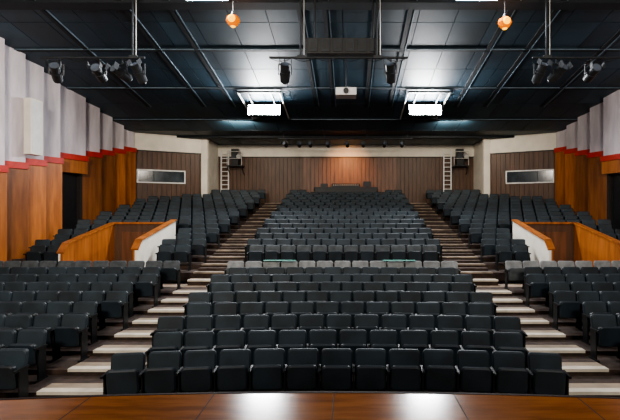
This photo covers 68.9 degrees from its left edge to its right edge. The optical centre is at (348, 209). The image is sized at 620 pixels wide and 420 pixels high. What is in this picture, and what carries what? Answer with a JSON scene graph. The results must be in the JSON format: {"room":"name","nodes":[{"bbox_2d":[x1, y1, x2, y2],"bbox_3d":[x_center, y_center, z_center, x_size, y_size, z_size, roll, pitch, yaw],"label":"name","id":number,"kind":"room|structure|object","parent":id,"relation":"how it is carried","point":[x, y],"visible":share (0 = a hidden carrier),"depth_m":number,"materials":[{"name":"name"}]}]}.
{"room":"theater auditorium","nodes":[
{"label":"theater auditorium","id":0,"kind":"room"},
{"bbox_2d":[0,37,135,266],"bbox_3d":[-12.270,-1.454,10.500,0.860,9.808,29.400,0,0,0],"label":"wall","id":1,"kind":"structure","parent":0,"point":[31,198],"depth_m":18.12,"materials":[{"name":"paint"}]},
{"bbox_2d":[24,97,42,155],"bbox_3d":[-11.947,-3.075,16.720,0.705,2.050,0.660,0,0,0],"label":"speaker","id":2,"kind":"object","parent":1,"relation":"attached to","point":[33,108],"visible":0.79,"depth_m":16.54},
{"bbox_2d":[0,146,136,171],"bbox_3d":[-12.055,-1.452,15.285,0.550,3.942,19.390,0,0,0],"label":"trim","id":3,"kind":"structure","parent":1,"relation":"attached to","point":[8,164],"depth_m":18.53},
{"bbox_2d":[62,173,78,229],"bbox_3d":[-12.258,-0.170,19.500,0.115,2.860,1.760,0,0,0],"label":"door","id":4,"kind":"structure","parent":1,"relation":"in","point":[70,182],"depth_m":19.84,"materials":[{"name":"black paint"}]},
{"bbox_2d":[136,141,217,201],"bbox_3d":[-9.897,-0.605,27.101,2.058,7.510,6.264,0,0,36],"label":"wall","id":5,"kind":"structure","parent":0,"point":[190,163],"depth_m":26.26,"materials":[{"name":"brown wood"}]},
{"bbox_2d":[137,169,185,183],"bbox_3d":[-10.762,-1.915,25.847,2.600,0.770,0.100,0,0,-29],"label":"window","id":6,"kind":"structure","parent":5,"relation":"in","point":[143,175],"depth_m":25.85,"materials":[{"name":"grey glass"}]},
{"bbox_2d":[134,132,208,196],"bbox_3d":[-10.420,-1.855,26.112,4.452,5.010,0.433,0,0,-26],"label":"trim","id":7,"kind":"structure","parent":5,"relation":"attached to","point":[142,141],"depth_m":26.25,"materials":[{"name":"beige paint"}]},
{"bbox_2d":[0,0,619,144],"bbox_3d":[0.244,-5.705,17.400,25.488,2.990,25.800,0,0,0],"label":"ceiling","id":8,"kind":"structure","parent":0,"point":[197,64],"depth_m":17.04,"materials":[{"name":"metal"}]},
{"bbox_2d":[40,0,144,61],"bbox_3d":[-7.400,-5.278,13.000,3.007,2.016,0.100,0,0,0],"label":"bar","id":9,"kind":"object","parent":8,"relation":"hanging from","point":[132,56],"visible":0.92,"depth_m":12.98,"materials":[{"name":"metal"}]},
{"bbox_2d":[45,59,63,83],"bbox_3d":[-8.430,-4.023,12.944,0.384,0.674,0.684,0,0,-20],"label":"spotlight","id":10,"kind":"object","parent":9,"relation":"hanging from","point":[54,68],"visible":1,"depth_m":12.87,"materials":[{"name":"metal"}]},
{"bbox_2d":[86,59,107,82],"bbox_3d":[-7.190,-4.043,12.932,0.406,0.634,0.750,0,0,0],"label":"spotlight","id":11,"kind":"object","parent":9,"relation":"hanging from","point":[98,72],"visible":0.98,"depth_m":12.82,"materials":[{"name":"metal"}]},
{"bbox_2d":[105,60,131,82],"bbox_3d":[-6.575,-4.043,12.945,0.384,0.634,0.737,0,0,25],"label":"spotlight","id":12,"kind":"object","parent":9,"relation":"hanging from","point":[121,73],"visible":0.98,"depth_m":12.88,"materials":[{"name":"metal"}]},
{"bbox_2d":[126,58,147,84],"bbox_3d":[-6.062,-4.010,12.955,0.384,0.700,0.600,0,0,15],"label":"spotlight","id":13,"kind":"object","parent":9,"relation":"hanging from","point":[140,74],"visible":1,"depth_m":12.88,"materials":[{"name":"metal"}]},
{"bbox_2d":[237,91,289,119],"bbox_3d":[-3.900,-4.736,21.050,1.900,0.862,3.100,0,0,0],"label":"light","id":14,"kind":"object","parent":8,"relation":"attached to","point":[256,112],"visible":1,"depth_m":20.66,"materials":[{"name":"metal"}]},
{"bbox_2d":[269,0,407,61],"bbox_3d":[-0.300,-5.278,13.000,4.008,2.016,0.100,0,0,0],"label":"bar","id":15,"kind":"object","parent":8,"relation":"hanging from","point":[300,56],"visible":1,"depth_m":12.98,"materials":[{"name":"metal"}]},
{"bbox_2d":[278,59,291,84],"bbox_3d":[-1.842,-4.010,12.954,0.384,0.700,0.600,0,0,-10],"label":"spotlight","id":16,"kind":"object","parent":15,"relation":"hanging from","point":[285,66],"visible":1,"depth_m":12.89,"materials":[{"name":"metal"}]},
{"bbox_2d":[383,59,396,84],"bbox_3d":[1.192,-4.010,12.954,0.384,0.700,0.600,0,0,10],"label":"spotlight","id":17,"kind":"object","parent":15,"relation":"hanging from","point":[390,72],"visible":1,"depth_m":12.89,"materials":[{"name":"metal"}]},
{"bbox_2d":[306,0,379,55],"bbox_3d":[-0.150,-5.445,13.380,2.200,1.690,0.440,0,0,0],"label":"speaker","id":18,"kind":"object","parent":8,"relation":"hanging from","point":[315,46],"visible":0.94,"depth_m":13.20,"materials":[{"name":"black paint"}]},
{"bbox_2d":[278,134,412,138],"bbox_3d":[-0.200,-4.161,25.500,7.600,0.319,0.077,0,0,0],"label":"pipe","id":19,"kind":"object","parent":8,"relation":"hanging from","point":[283,134],"visible":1,"depth_m":25.46,"materials":[{"name":"metal"}]},
{"bbox_2d":[336,59,355,98],"bbox_3d":[-0.100,-4.910,15.440,0.700,2.021,0.720,0,0,0],"label":"ceiling projector","id":20,"kind":"object","parent":8,"relation":"hanging from","point":[345,92],"depth_m":15.20,"materials":[{"name":"white plastic"}]},
{"bbox_2d":[400,91,451,119],"bbox_3d":[3.500,-4.736,21.050,1.900,0.862,3.100,0,0,0],"label":"light","id":21,"kind":"object","parent":8,"relation":"attached to","point":[416,112],"visible":1,"depth_m":20.66,"materials":[{"name":"metal"}]},
{"bbox_2d":[498,0,511,29],"bbox_3d":[4.500,-5.750,12.995,0.400,1.081,0.410,0,0,0],"label":"pendant lamp","id":22,"kind":"object","parent":8,"relation":"hanging from","point":[504,22],"visible":1,"depth_m":12.89,"materials":[{"name":"orange glass"}]},
{"bbox_2d":[532,0,619,61],"bbox_3d":[7.150,-5.278,13.000,3.708,2.016,0.100,0,0,0],"label":"bar","id":23,"kind":"object","parent":8,"relation":"hanging from","point":[545,56],"visible":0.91,"depth_m":12.98,"materials":[{"name":"metal"}]},
{"bbox_2d":[532,58,552,84],"bbox_3d":[5.512,-4.010,12.955,0.384,0.700,0.600,0,0,-15],"label":"spotlight","id":24,"kind":"object","parent":23,"relation":"hanging from","point":[538,74],"visible":1,"depth_m":12.88,"materials":[{"name":"metal"}]},
{"bbox_2d":[547,59,572,82],"bbox_3d":[6.025,-4.029,12.945,0.384,0.663,0.707,0,0,-25],"label":"spotlight","id":25,"kind":"object","parent":23,"relation":"hanging from","point":[555,74],"visible":0.96,"depth_m":12.87,"materials":[{"name":"metal"}]},
{"bbox_2d":[583,59,605,82],"bbox_3d":[7.000,-4.043,12.940,0.384,0.634,0.737,0,0,0],"label":"spotlight","id":26,"kind":"object","parent":23,"relation":"hanging from","point":[595,68],"visible":1,"depth_m":12.84,"materials":[{"name":"metal"}]},
{"bbox_2d":[0,203,619,397],"bbox_3d":[-0.200,1.515,12.950,24.200,3.870,34.300,0,0,0],"label":"floor","id":27,"kind":"structure","parent":0,"point":[56,371],"depth_m":10.72,"materials":[{"name":"wood"}]},
{"bbox_2d":[0,348,29,397],"bbox_3d":[-8.300,2.721,7.281,6.112,0.869,0.434,0,0,0],"label":"seats","id":28,"kind":"object","parent":27,"relation":"on","point":[14,365],"visible":0.93,"depth_m":7.28,"materials":[{"name":"fabric"}]},
{"bbox_2d":[0,329,47,383],"bbox_3d":[-8.300,2.633,8.112,5.560,0.868,0.434,0,0,0],"label":"seats","id":29,"kind":"object","parent":27,"relation":"on","point":[34,340],"visible":0.64,"depth_m":8.19,"materials":[{"name":"fabric"}]},
{"bbox_2d":[0,314,88,362],"bbox_3d":[-8.300,2.546,8.942,6.112,0.870,0.438,0,0,0],"label":"seats","id":30,"kind":"object","parent":27,"relation":"on","point":[73,330],"visible":0.68,"depth_m":9.00,"materials":[{"name":"fabric"}]},
{"bbox_2d":[0,302,97,344],"bbox_3d":[-8.300,2.458,9.773,5.560,0.868,0.435,0,0,0],"label":"seats","id":31,"kind":"object","parent":27,"relation":"on","point":[7,308],"visible":0.34,"depth_m":9.86,"materials":[{"name":"fabric"}]},
{"bbox_2d":[0,291,128,330],"bbox_3d":[-8.300,2.371,10.601,6.112,0.870,0.437,0,0,0],"label":"seats","id":32,"kind":"object","parent":27,"relation":"on","point":[115,305],"visible":0.49,"depth_m":10.68,"materials":[{"name":"fabric"}]},
{"bbox_2d":[0,282,133,318],"bbox_3d":[-8.300,2.283,11.434,5.560,0.868,0.434,0,0,0],"label":"seats","id":33,"kind":"object","parent":27,"relation":"on","point":[36,287],"visible":0.29,"depth_m":11.53,"materials":[{"name":"fabric"}]},
{"bbox_2d":[0,274,158,307],"bbox_3d":[-8.300,2.196,12.260,6.112,0.868,0.428,0,0,0],"label":"seats","id":34,"kind":"object","parent":27,"relation":"on","point":[147,285],"visible":0.4,"depth_m":12.35,"materials":[{"name":"fabric"}]},
{"bbox_2d":[0,267,160,297],"bbox_3d":[-8.300,2.108,13.091,5.560,0.868,0.429,0,0,0],"label":"seats","id":35,"kind":"object","parent":27,"relation":"on","point":[3,270],"visible":0.18,"depth_m":13.19,"materials":[{"name":"fabric"}]},
{"bbox_2d":[0,261,180,289],"bbox_3d":[-8.300,2.021,13.919,6.112,0.870,0.433,0,0,0],"label":"seats","id":36,"kind":"object","parent":27,"relation":"on","point":[170,271],"visible":0.3,"depth_m":14.01,"materials":[{"name":"fabric"}]},
{"bbox_2d":[23,245,191,270],"bbox_3d":[-8.299,1.671,15.588,5.566,0.868,0.432,0,0,-2],"label":"seats","id":37,"kind":"object","parent":27,"relation":"on","point":[182,253],"visible":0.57,"depth_m":15.53,"materials":[{"name":"fabric"}]},
{"bbox_2d":[56,219,176,282],"bbox_3d":[-8.450,1.768,16.850,2.740,2.764,3.500,0,0,0],"label":"entrance","id":38,"kind":"object","parent":27,"relation":"on","point":[112,241],"visible":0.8,"depth_m":17.37,"materials":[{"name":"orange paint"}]},
{"bbox_2d":[28,239,206,262],"bbox_3d":[-8.299,1.503,16.343,6.133,0.869,0.455,0,0,-4],"label":"seats","id":39,"kind":"object","parent":27,"relation":"on","point":[198,246],"visible":0.52,"depth_m":16.39,"materials":[{"name":"fabric"}]},
{"bbox_2d":[55,233,206,255],"bbox_3d":[-8.299,1.335,17.104,5.597,0.870,0.467,0,0,-6],"label":"seats","id":40,"kind":"object","parent":27,"relation":"on","point":[180,235],"visible":0.37,"depth_m":17.31,"materials":[{"name":"fabric"}]},
{"bbox_2d":[53,228,219,249],"bbox_3d":[-8.301,1.167,17.838,6.180,0.868,0.485,0,0,-8],"label":"seats","id":41,"kind":"object","parent":27,"relation":"on","point":[212,234],"visible":0.37,"depth_m":18.07,"materials":[{"name":"fabric"}]},
{"bbox_2d":[73,223,217,243],"bbox_3d":[-8.298,0.999,18.587,5.650,0.869,0.466,0,0,-10],"label":"seats","id":42,"kind":"object","parent":27,"relation":"on","point":[194,225],"visible":0.28,"depth_m":18.78,"materials":[{"name":"fabric"}]},
{"bbox_2d":[74,219,230,238],"bbox_3d":[-8.307,0.831,19.352,6.251,0.870,0.602,0,0,-12],"label":"seats","id":43,"kind":"object","parent":27,"relation":"on","point":[224,225],"visible":0.33,"depth_m":19.59,"materials":[{"name":"fabric"}]},
{"bbox_2d":[36,203,279,394],"bbox_3d":[-4.550,1.371,16.565,1.340,3.618,23.010,0,0,0],"label":"stairs","id":44,"kind":"structure","parent":27,"relation":"on","point":[54,388],"depth_m":10.94,"materials":[{"name":"wood"}]},
{"bbox_2d":[97,215,228,233],"bbox_3d":[-8.307,0.663,20.235,5.685,0.868,0.556,0,0,-11],"label":"seats","id":45,"kind":"object","parent":27,"relation":"on","point":[107,217],"visible":0.35,"depth_m":20.39,"materials":[{"name":"fabric"}]},
{"bbox_2d":[100,211,239,228],"bbox_3d":[-8.311,0.495,21.071,6.251,0.870,0.625,0,0,-12],"label":"seats","id":46,"kind":"object","parent":27,"relation":"on","point":[234,217],"visible":0.34,"depth_m":21.33,"materials":[{"name":"fabric"}]},
{"bbox_2d":[117,208,237,224],"bbox_3d":[-8.307,0.327,21.936,5.685,0.870,0.555,0,0,-12],"label":"seats","id":47,"kind":"object","parent":27,"relation":"on","point":[126,210],"visible":0.25,"depth_m":22.06,"materials":[{"name":"fabric"}]},
{"bbox_2d":[119,204,247,220],"bbox_3d":[-8.310,0.159,22.766,6.251,0.870,0.602,0,0,-11],"label":"seats","id":48,"kind":"object","parent":27,"relation":"on","point":[243,211],"visible":0.36,"depth_m":23.00,"materials":[{"name":"fabric"}]},
{"bbox_2d":[134,201,245,217],"bbox_3d":[-8.308,-0.009,23.640,5.685,0.870,0.581,0,0,-11],"label":"seats","id":49,"kind":"object","parent":27,"relation":"on","point":[147,202],"visible":0.35,"depth_m":23.76,"materials":[{"name":"fabric"}]},
{"bbox_2d":[135,199,254,213],"bbox_3d":[-8.312,-0.177,24.477,6.251,0.870,0.602,0,0,-12],"label":"seats","id":50,"kind":"object","parent":27,"relation":"on","point":[250,203],"visible":0.27,"depth_m":24.72,"materials":[{"name":"fabric"}]},
{"bbox_2d":[148,196,252,210],"bbox_3d":[-8.306,-0.345,25.331,5.685,0.870,0.581,0,0,-12],"label":"seats","id":51,"kind":"object","parent":27,"relation":"on","point":[149,197],"visible":0.33,"depth_m":25.47,"materials":[{"name":"fabric"}]},
{"bbox_2d":[181,194,260,207],"bbox_3d":[-7.474,-0.513,26.375,4.528,0.870,0.502,0,0,-10],"label":"seats","id":52,"kind":"object","parent":27,"relation":"on","point":[257,200],"visible":0.35,"depth_m":26.55,"materials":[{"name":"fabric"}]},
{"bbox_2d":[210,189,265,202],"bbox_3d":[-6.920,-0.849,28.183,3.393,0.870,0.495,0,0,-8],"label":"seats","id":53,"kind":"object","parent":27,"relation":"on","point":[261,192],"visible":0.29,"depth_m":28.25,"materials":[{"name":"fabric"}]},
{"bbox_2d":[0,391,619,419],"bbox_3d":[-0.200,2.373,-0.015,23.000,1.553,7.970,0,0,0],"label":"stage","id":54,"kind":"object","parent":27,"relation":"on","point":[251,405],"visible":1,"depth_m":3.66,"materials":[{"name":"brown wood"}]},
{"bbox_2d":[100,348,571,394],"bbox_3d":[-0.200,2.721,7.152,7.243,0.869,0.659,0,0,0],"label":"seats","id":55,"kind":"object","parent":27,"relation":"on","point":[128,374],"visible":0.91,"depth_m":7.13,"materials":[{"name":"fabric"}]},
{"bbox_2d":[145,330,528,367],"bbox_3d":[-0.200,2.633,8.007,6.686,0.869,0.608,0,0,0],"label":"seats","id":56,"kind":"object","parent":27,"relation":"on","point":[387,340],"visible":0.45,"depth_m":8.11,"materials":[{"name":"fabric"}]},
{"bbox_2d":[150,314,527,347],"bbox_3d":[-0.200,2.546,8.840,7.238,0.870,0.636,0,0,0],"label":"seats","id":57,"kind":"object","parent":27,"relation":"on","point":[307,322],"visible":0.46,"depth_m":8.94,"materials":[{"name":"fabric"}]},
{"bbox_2d":[184,302,494,328],"bbox_3d":[-0.200,2.458,9.692,6.682,0.870,0.584,0,0,0],"label":"seats","id":58,"kind":"object","parent":27,"relation":"on","point":[227,308],"visible":0.37,"depth_m":9.81,"materials":[{"name":"fabric"}]},
{"bbox_2d":[183,291,497,315],"bbox_3d":[-0.200,2.371,10.525,7.234,0.870,0.551,0,0,0],"label":"seats","id":59,"kind":"object","parent":27,"relation":"on","point":[244,296],"visible":0.29,"depth_m":10.64,"materials":[{"name":"fabric"}]},
{"bbox_2d":[211,282,470,302],"bbox_3d":[-0.200,2.283,11.364,6.679,0.869,0.545,0,0,0],"label":"seats","id":60,"kind":"object","parent":27,"relation":"on","point":[282,287],"visible":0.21,"depth_m":11.50,"materials":[{"name":"fabric"}]},
{"bbox_2d":[206,274,476,292],"bbox_3d":[-0.200,2.196,12.202,7.231,0.867,0.551,0,0,0],"label":"seats","id":61,"kind":"object","parent":27,"relation":"on","point":[276,278],"visible":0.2,"depth_m":12.32,"materials":[{"name":"fabric"}]},
{"bbox_2d":[229,267,454,282],"bbox_3d":[-0.200,2.108,13.035,6.677,0.868,0.526,0,0,0],"label":"seats","id":62,"kind":"object","parent":27,"relation":"on","point":[233,270],"visible":0.23,"depth_m":13.16,"materials":[{"name":"fabric"}]},
{"bbox_2d":[224,260,460,274],"bbox_3d":[-0.200,2.005,13.870,7.229,0.900,0.507,0,0,0],"label":"seats","id":63,"kind":"object","parent":27,"relation":"on","point":[266,264],"depth_m":13.99,"materials":[{"name":"fabric"}]},
{"bbox_2d":[246,245,439,266],"bbox_3d":[-0.200,1.671,15.676,6.664,0.870,0.429,0,0,0],"label":"seats","id":64,"kind":"object","parent":27,"relation":"on","point":[256,252],"visible":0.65,"depth_m":15.56,"materials":[{"name":"fabric"}]},
{"bbox_2d":[244,239,442,262],"bbox_3d":[-0.200,1.503,16.530,7.216,0.870,0.436,0,0,0],"label":"seats","id":65,"kind":"object","parent":27,"relation":"on","point":[280,242],"visible":0.43,"depth_m":16.62,"materials":[{"name":"fabric"}]},
{"bbox_2d":[259,233,427,255],"bbox_3d":[-0.200,1.335,17.382,6.664,0.870,0.437,0,0,0],"label":"seats","id":66,"kind":"object","parent":27,"relation":"on","point":[262,236],"visible":0.34,"depth_m":17.48,"materials":[{"name":"fabric"}]},
{"bbox_2d":[254,228,433,238],"bbox_3d":[-0.200,1.167,18.232,7.216,0.868,0.432,0,0,0],"label":"seats","id":67,"kind":"object","parent":27,"relation":"on","point":[301,231],"visible":0.24,"depth_m":18.33,"materials":[{"name":"fabric"}]},
{"bbox_2d":[267,223,421,232],"bbox_3d":[-0.200,0.999,19.078,6.664,0.870,0.432,0,0,0],"label":"seats","id":68,"kind":"object","parent":27,"relation":"on","point":[269,225],"visible":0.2,"depth_m":19.18,"materials":[{"name":"fabric"}]},
{"bbox_2d":[262,219,426,227],"bbox_3d":[-0.200,0.831,19.933,7.216,0.869,0.435,0,0,0],"label":"seats","id":69,"kind":"object","parent":27,"relation":"on","point":[266,221],"visible":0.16,"depth_m":20.03,"materials":[{"name":"fabric"}]},
{"bbox_2d":[269,211,420,218],"bbox_3d":[-0.200,0.495,21.633,7.216,0.869,0.437,0,0,0],"label":"seats","id":70,"kind":"object","parent":27,"relation":"on","point":[416,213],"visible":0.23,"depth_m":21.73,"materials":[{"name":"fabric"}]},
{"bbox_2d":[274,215,415,222],"bbox_3d":[-0.200,0.663,20.782,6.664,0.870,0.439,0,0,0],"label":"seats","id":71,"kind":"object","parent":27,"relation":"on","point":[276,217],"visible":0.27,"depth_m":20.88,"materials":[{"name":"fabric"}]},
{"bbox_2d":[279,208,410,214],"bbox_3d":[-0.200,0.327,22.482,6.664,0.870,0.438,0,0,0],"label":"seats","id":72,"kind":"object","parent":27,"relation":"on","point":[280,209],"visible":0.15,"depth_m":22.58,"materials":[{"name":"fabric"}]},
{"bbox_2d":[275,205,414,210],"bbox_3d":[-0.200,0.159,23.334,7.216,0.867,0.432,0,0,0],"label":"seats","id":73,"kind":"object","parent":27,"relation":"on","point":[411,207],"visible":0.26,"depth_m":23.44,"materials":[{"name":"fabric"}]},
{"bbox_2d":[284,202,405,207],"bbox_3d":[-0.200,-0.010,24.185,6.664,0.866,0.431,0,0,0],"label":"seats","id":74,"kind":"object","parent":27,"relation":"on","point":[285,203],"visible":0.18,"depth_m":24.29,"materials":[{"name":"fabric"}]},
{"bbox_2d":[280,199,410,204],"bbox_3d":[-0.200,-0.177,25.028,7.216,0.870,0.429,0,0,0],"label":"seats","id":75,"kind":"object","parent":27,"relation":"on","point":[283,200],"visible":0.23,"depth_m":25.14,"materials":[{"name":"fabric"}]},
{"bbox_2d":[284,194,406,198],"bbox_3d":[-0.200,-0.514,26.735,7.216,0.866,0.428,0,0,0],"label":"seats","id":76,"kind":"object","parent":27,"relation":"on","point":[287,195],"visible":0.2,"depth_m":26.84,"materials":[{"name":"fabric"}]},
{"bbox_2d":[289,197,401,201],"bbox_3d":[-0.200,-0.345,25.882,6.664,0.870,0.439,0,0,0],"label":"seats","id":77,"kind":"object","parent":27,"relation":"on","point":[291,198],"visible":0.16,"depth_m":25.98,"materials":[{"name":"fabric"}]},
{"bbox_2d":[292,192,398,196],"bbox_3d":[-0.200,-0.681,27.578,6.664,0.870,0.429,0,0,0],"label":"seats","id":78,"kind":"object","parent":27,"relation":"on","point":[294,193],"visible":0.2,"depth_m":27.69,"materials":[{"name":"fabric"}]},
{"bbox_2d":[314,181,377,193],"bbox_3d":[-0.200,-1.040,28.700,4.000,1.540,1.200,0,0,0],"label":"desk","id":79,"kind":"object","parent":27,"relation":"on","point":[366,187],"visible":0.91,"depth_m":28.15,"materials":[{"name":"black paint"}]},
{"bbox_2d":[430,194,509,203],"bbox_3d":[7.074,-0.514,26.369,4.528,0.866,0.526,0,0,9],"label":"seats","id":80,"kind":"object","parent":27,"relation":"on","point":[434,197],"visible":0.27,"depth_m":26.53,"materials":[{"name":"fabric"}]},
{"bbox_2d":[438,196,543,210],"bbox_3d":[7.909,-0.345,25.345,5.685,0.865,0.578,0,0,12],"label":"seats","id":81,"kind":"object","parent":27,"relation":"on","point":[462,197],"visible":0.23,"depth_m":25.48,"materials":[{"name":"fabric"}]},
{"bbox_2d":[436,199,556,213],"bbox_3d":[7.911,-0.177,24.471,6.251,0.869,0.628,0,0,11],"label":"seats","id":82,"kind":"object","parent":27,"relation":"on","point":[440,202],"visible":0.29,"depth_m":24.73,"materials":[{"name":"fabric"}]},
{"bbox_2d":[444,201,556,217],"bbox_3d":[7.909,-0.010,23.642,5.685,0.866,0.575,0,0,11],"label":"seats","id":83,"kind":"object","parent":27,"relation":"on","point":[541,202],"visible":0.33,"depth_m":23.79,"materials":[{"name":"fabric"}]},
{"bbox_2d":[480,239,529,262],"bbox_3d":[7.899,1.503,16.339,6.133,0.869,0.473,0,0,4],"label":"seats","id":84,"kind":"object","parent":27,"relation":"on","point":[488,247],"visible":0.55,"depth_m":16.57,"materials":[{"name":"fabric"}]},
{"bbox_2d":[442,205,570,217],"bbox_3d":[7.912,0.159,22.779,6.251,0.869,0.606,0,0,12],"label":"seats","id":85,"kind":"object","parent":27,"relation":"on","point":[447,209],"visible":0.29,"depth_m":23.02,"materials":[{"name":"fabric"}]},
{"bbox_2d":[451,208,572,224],"bbox_3d":[7.909,0.327,21.941,5.685,0.870,0.590,0,0,11],"label":"seats","id":86,"kind":"object","parent":27,"relation":"on","point":[453,209],"visible":0.28,"depth_m":22.06,"materials":[{"name":"fabric"}]},
{"bbox_2d":[495,245,530,270],"bbox_3d":[7.900,1.672,15.607,5.566,0.863,0.426,0,0,2],"label":"seats","id":87,"kind":"object","parent":27,"relation":"on","point":[503,253],"visible":0.75,"depth_m":15.55,"materials":[{"name":"fabric"}]},
{"bbox_2d":[410,203,619,394],"bbox_3d":[4.150,1.371,16.565,1.340,3.618,23.010,0,0,0],"label":"stairs","id":88,"kind":"structure","parent":27,"relation":"on","point":[574,388],"depth_m":11.66,"materials":[{"name":"wood"}]},
{"bbox_2d":[450,211,588,228],"bbox_3d":[7.910,0.495,21.067,6.251,0.870,0.604,0,0,11],"label":"seats","id":89,"kind":"object","parent":27,"relation":"on","point":[455,216],"visible":0.36,"depth_m":21.32,"materials":[{"name":"fabric"}]},
{"bbox_2d":[460,215,591,233],"bbox_3d":[7.908,0.663,20.239,5.685,0.870,0.568,0,0,11],"label":"seats","id":90,"kind":"object","parent":27,"relation":"on","point":[581,217],"visible":0.3,"depth_m":20.39,"materials":[{"name":"fabric"}]},
{"bbox_2d":[458,219,613,238],"bbox_3d":[7.910,0.831,19.365,6.251,0.869,0.616,0,0,12],"label":"seats","id":91,"kind":"object","parent":27,"relation":"on","point":[464,224],"visible":0.36,"depth_m":19.58,"materials":[{"name":"fabric"}]},
{"bbox_2d":[470,223,614,243],"bbox_3d":[7.899,0.999,18.593,5.650,0.867,0.473,0,0,9],"label":"seats","id":92,"kind":"object","parent":27,"relation":"on","point":[472,225],"visible":0.33,"depth_m":18.78,"materials":[{"name":"fabric"}]},
{"bbox_2d":[468,228,619,249],"bbox_3d":[7.904,1.167,17.858,6.180,0.868,0.518,0,0,8],"label":"seats","id":93,"kind":"object","parent":27,"relation":"on","point":[475,234],"visible":0.34,"depth_m":18.10,"materials":[{"name":"fabric"}]},
{"bbox_2d":[482,233,619,255],"bbox_3d":[7.898,1.335,17.085,5.597,0.870,0.454,0,0,6],"label":"seats","id":94,"kind":"object","parent":27,"relation":"on","point":[484,235],"visible":0.32,"depth_m":17.40,"materials":[{"name":"fabric"}]},
{"bbox_2d":[504,261,619,289],"bbox_3d":[7.900,2.021,13.922,6.112,0.870,0.438,0,0,0],"label":"seats","id":95,"kind":"object","parent":27,"relation":"on","point":[514,271],"visible":0.32,"depth_m":14.02,"materials":[{"name":"fabric"}]},
{"bbox_2d":[511,219,619,282],"bbox_3d":[8.050,1.768,16.850,2.740,2.764,3.500,0,0,0],"label":"entrance","id":96,"kind":"object","parent":27,"relation":"on","point":[547,241],"visible":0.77,"depth_m":17.55,"materials":[{"name":"beige paint"}]},
{"bbox_2d":[523,267,619,297],"bbox_3d":[7.900,2.108,13.084,5.560,0.870,0.424,0,0,0],"label":"seats","id":97,"kind":"object","parent":27,"relation":"on","point":[527,270],"visible":0.2,"depth_m":13.19,"materials":[{"name":"fabric"}]},
{"bbox_2d":[525,274,619,307],"bbox_3d":[7.900,2.196,12.261,6.112,0.870,0.436,0,0,0],"label":"seats","id":98,"kind":"object","parent":27,"relation":"on","point":[537,285],"visible":0.44,"depth_m":12.34,"materials":[{"name":"fabric"}]},
{"bbox_2d":[548,282,619,317],"bbox_3d":[7.900,2.283,11.431,5.560,0.868,0.430,0,0,0],"label":"seats","id":99,"kind":"object","parent":27,"relation":"on","point":[553,286],"visible":0.35,"depth_m":11.52,"materials":[{"name":"fabric"}]},
{"bbox_2d":[552,291,619,330],"bbox_3d":[7.900,2.371,10.595,6.112,0.869,0.421,0,0,0],"label":"seats","id":100,"kind":"object","parent":27,"relation":"on","point":[565,305],"visible":0.71,"depth_m":10.67,"materials":[{"name":"fabric"}]},
{"bbox_2d":[581,302,619,344],"bbox_3d":[7.900,2.458,9.771,5.560,0.870,0.438,0,0,0],"label":"seats","id":101,"kind":"object","parent":27,"relation":"on","point":[589,308],"visible":0.52,"depth_m":9.87,"materials":[{"name":"fabric"}]},
{"bbox_2d":[589,314,619,362],"bbox_3d":[7.900,2.546,8.942,6.112,0.870,0.438,0,0,0],"label":"seats","id":102,"kind":"object","parent":27,"relation":"on","point":[604,330],"visible":1,"depth_m":8.88,"materials":[{"name":"fabric"}]},
{"bbox_2d":[218,157,472,202],"bbox_3d":[-0.124,-0.605,30.160,18.552,7.510,0.380,0,0,0],"label":"wall","id":103,"kind":"structure","parent":0,"point":[277,177],"depth_m":30.00,"materials":[{"name":"brown wood"}]},
{"bbox_2d":[226,149,244,173],"bbox_3d":[-7.450,-3.165,29.496,1.000,1.670,0.936,0,0,0],"label":"platform","id":104,"kind":"object","parent":103,"relation":"attached to","point":[236,154],"visible":1,"depth_m":29.40,"materials":[{"name":"metal"}]},
{"bbox_2d":[218,145,473,157],"bbox_3d":[-0.200,-3.930,29.980,18.400,0.860,0.160,0,0,0],"label":"trim","id":105,"kind":"structure","parent":103,"relation":"attached to","point":[248,151],"depth_m":29.93,"materials":[{"name":"beige paint"}]},
{"bbox_2d":[443,150,451,191],"bbox_3d":[6.500,-2.275,29.850,0.550,3.350,0.300,0,0,0],"label":"ladder","id":106,"kind":"object","parent":103,"relation":"attached to","point":[450,158],"visible":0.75,"depth_m":29.71,"materials":[{"name":"metal"}]},
{"bbox_2d":[452,149,468,174],"bbox_3d":[7.300,-3.165,29.496,1.000,1.670,0.936,0,0,0],"label":"platform","id":107,"kind":"object","parent":103,"relation":"attached to","point":[461,155],"visible":1,"depth_m":29.40,"materials":[{"name":"metal"}]},
{"bbox_2d":[473,141,554,202],"bbox_3d":[9.497,-0.605,27.101,2.058,7.510,6.264,0,0,-36],"label":"wall","id":108,"kind":"structure","parent":0,"point":[499,163],"depth_m":26.26,"materials":[{"name":"brown wood"}]},
{"bbox_2d":[482,132,556,196],"bbox_3d":[10.020,-1.855,26.112,4.452,5.010,0.433,0,0,26],"label":"trim","id":109,"kind":"structure","parent":108,"relation":"attached to","point":[545,141],"depth_m":26.25,"materials":[{"name":"beige paint"}]},
{"bbox_2d":[506,169,553,183],"bbox_3d":[10.362,-1.915,25.847,2.600,0.770,0.100,0,0,29],"label":"window","id":110,"kind":"structure","parent":108,"relation":"in","point":[541,175],"depth_m":25.82,"materials":[{"name":"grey glass"}]},
{"bbox_2d":[555,90,619,224],"bbox_3d":[11.870,-1.454,10.500,0.860,9.808,29.400,0,0,0],"label":"wall","id":111,"kind":"structure","parent":0,"point":[582,183],"depth_m":21.44,"materials":[{"name":"paint"}]},
{"bbox_2d":[554,146,619,161],"bbox_3d":[11.655,-1.452,15.285,0.550,3.942,19.390,0,0,0],"label":"trim","id":112,"kind":"structure","parent":111,"relation":"attached to","point":[587,152],"depth_m":21.50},
{"bbox_2d":[610,174,619,229],"bbox_3d":[11.857,-0.170,19.500,0.115,2.860,1.760,0,0,0],"label":"door","id":113,"kind":"structure","parent":111,"relation":"in","point":[615,178],"depth_m":20.06,"materials":[{"name":"black paint"}]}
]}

